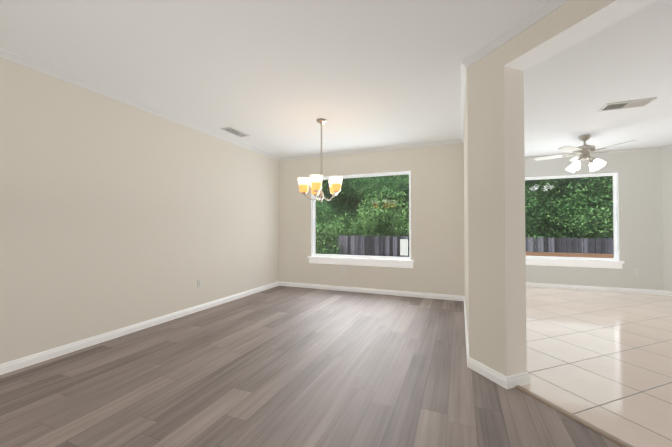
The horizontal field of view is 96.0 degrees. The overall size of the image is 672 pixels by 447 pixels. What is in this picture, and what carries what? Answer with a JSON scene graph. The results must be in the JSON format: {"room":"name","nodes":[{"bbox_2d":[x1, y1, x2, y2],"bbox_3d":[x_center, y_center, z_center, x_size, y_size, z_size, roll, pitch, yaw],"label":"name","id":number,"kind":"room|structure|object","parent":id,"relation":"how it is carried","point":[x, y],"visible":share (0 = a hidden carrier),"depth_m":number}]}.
{"room":"dining room","nodes":[
{"label":"dining room","id":0,"kind":"room"},
{"bbox_2d":[0,57,278,363],"bbox_3d":[-2.646,-0.079,2.258,0.200,2.440,8.125,0,-1,22],"label":"wall","id":1,"kind":"structure","parent":0,"point":[115,214],"depth_m":3.00},
{"bbox_2d":[197,279,201,287],"bbox_3d":[-1.810,0.804,4.017,0.008,0.114,0.070,0,-1,22],"label":"electrical outlet","id":2,"kind":"object","parent":1,"relation":"attached to","point":[199,283],"visible":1,"depth_m":4.01},
{"bbox_2d":[0,286,621,446],"bbox_3d":[0.839,1.177,0.814,7.730,0.120,8.125,0,-1,22],"label":"floor","id":3,"kind":"structure","parent":0,"point":[282,366],"depth_m":2.09},
{"bbox_2d":[515,385,633,446],"bbox_3d":[2.239,1.090,-0.557,0.048,0.010,5.660,0,-1,-20],"label":"threshold strip","id":4,"kind":"object","parent":3,"relation":"on","point":[620,442],"depth_m":1.73},
{"bbox_2d":[0,0,671,156],"bbox_3d":[1.156,-1.370,1.631,7.730,0.120,9.800,0,-1,22],"label":"ceiling","id":5,"kind":"structure","parent":0,"point":[278,78],"depth_m":2.49},
{"bbox_2d":[221,127,249,137],"bbox_3d":[-1.396,-1.261,4.227,0.170,0.012,0.410,0,-1,22],"label":"ceiling vent","id":6,"kind":"object","parent":5,"relation":"in","point":[236,132],"visible":0.98,"depth_m":4.21},
{"bbox_2d":[297,118,342,201],"bbox_3d":[-0.175,-0.765,3.743,0.562,1.020,0.563,0,-1,22],"label":"chandelier","id":7,"kind":"object","parent":5,"relation":"hanging from","point":[315,182],"visible":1,"depth_m":3.67},
{"bbox_2d":[534,135,635,172],"bbox_3d":[3.652,-1.009,4.441,1.208,0.510,1.179,0,-1,22],"label":"ceiling fan","id":8,"kind":"object","parent":5,"relation":"hanging from","point":[584,150],"visible":1,"depth_m":4.35},
{"bbox_2d":[598,97,656,111],"bbox_3d":[3.143,-1.277,3.281,0.410,0.012,0.220,0,-1,22],"label":"ceiling vent","id":9,"kind":"object","parent":5,"relation":"in","point":[626,104],"visible":0.98,"depth_m":3.26},
{"bbox_2d":[279,143,464,295],"bbox_3d":[0.457,-0.030,5.270,3.268,2.440,0.200,0,-1,22],"label":"wall","id":10,"kind":"structure","parent":0,"point":[437,214],"depth_m":4.87},
{"bbox_2d":[311,171,410,259],"bbox_3d":[0.398,-0.112,5.256,1.790,1.438,0.128,0,-1,22],"label":"dining window","id":11,"kind":"structure","parent":10,"relation":"in","point":[403,243],"depth_m":5.21},
{"bbox_2d":[308,256,413,267],"bbox_3d":[0.380,0.668,5.200,1.890,0.127,0.112,0,-1,22],"label":"sill","id":12,"kind":"structure","parent":10,"relation":"attached to","point":[400,263],"depth_m":5.13},
{"bbox_2d":[464,45,526,376],"bbox_3d":[1.974,-0.048,4.172,0.371,2.440,4.436,0,-1,22],"label":"wall","id":13,"kind":"structure","parent":0,"point":[494,231],"depth_m":2.18},
{"bbox_2d":[0,0,569,160],"bbox_3d":[0.839,-1.297,0.854,7.330,0.050,7.725,0,-1,22],"label":"crown molding","id":14,"kind":"structure","parent":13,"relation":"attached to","point":[535,16],"depth_m":2.77},
{"bbox_2d":[0,281,671,388],"bbox_3d":[1.161,1.092,1.589,7.341,0.077,9.400,0,-1,22],"label":"baseboard","id":15,"kind":"structure","parent":13,"relation":"attached to","point":[509,382],"depth_m":3.46},
{"bbox_2d":[503,0,657,70],"bbox_3d":[1.717,-1.220,0.936,0.195,0.202,2.600,0,-1,-20],"label":"header","id":16,"kind":"object","parent":13,"relation":"attached to","point":[566,25],"visible":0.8,"depth_m":1.78},
{"bbox_2d":[525,147,663,289],"bbox_3d":[4.115,-0.025,5.586,2.945,2.440,0.200,0,-1,22],"label":"wall","id":17,"kind":"structure","parent":0,"point":[638,171],"depth_m":5.13},
{"bbox_2d":[525,173,619,260],"bbox_3d":[4.084,-0.044,5.684,1.890,1.620,0.361,0,-1,22],"label":"window","id":18,"kind":"structure","parent":17,"relation":"in","point":[583,256],"depth_m":5.43},
{"bbox_2d":[526,258,623,268],"bbox_3d":[4.022,0.725,5.521,1.890,0.127,0.112,0,-1,22],"label":"sill","id":19,"kind":"structure","parent":17,"relation":"attached to","point":[577,263],"depth_m":5.39},
{"bbox_2d":[522,287,671,446],"bbox_3d":[3.003,1.187,1.420,4.182,0.120,8.716,0,-1,22],"label":"floor","id":20,"kind":"structure","parent":0,"point":[602,360],"depth_m":2.55},
{"bbox_2d":[661,145,671,290],"bbox_3d":[5.752,-0.046,4.302,0.200,2.440,1.812,0,-1,-23],"label":"wall","id":21,"kind":"structure","parent":0,"point":[666,156],"depth_m":4.92},
{"label":"outside","id":22,"kind":"structure","parent":0,"visible":0},
{"bbox_2d":[316,174,612,254],"bbox_3d":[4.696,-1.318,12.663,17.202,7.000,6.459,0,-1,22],"label":"foliage","id":23,"kind":"object","parent":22,"point":[548,202],"depth_m":11.96},
{"bbox_3d":[8.474,2.594,20.900,60.000,0.200,34.275,0,-1,22],"label":"ground","id":24,"kind":"structure","parent":22,"visible":0},
{"bbox_2d":[317,235,613,256],"bbox_3d":[5.323,1.401,10.553,30.004,1.850,0.160,0,-1,22],"label":"fence","id":25,"kind":"object","parent":24,"relation":"on","point":[533,245],"depth_m":10.08}
]}

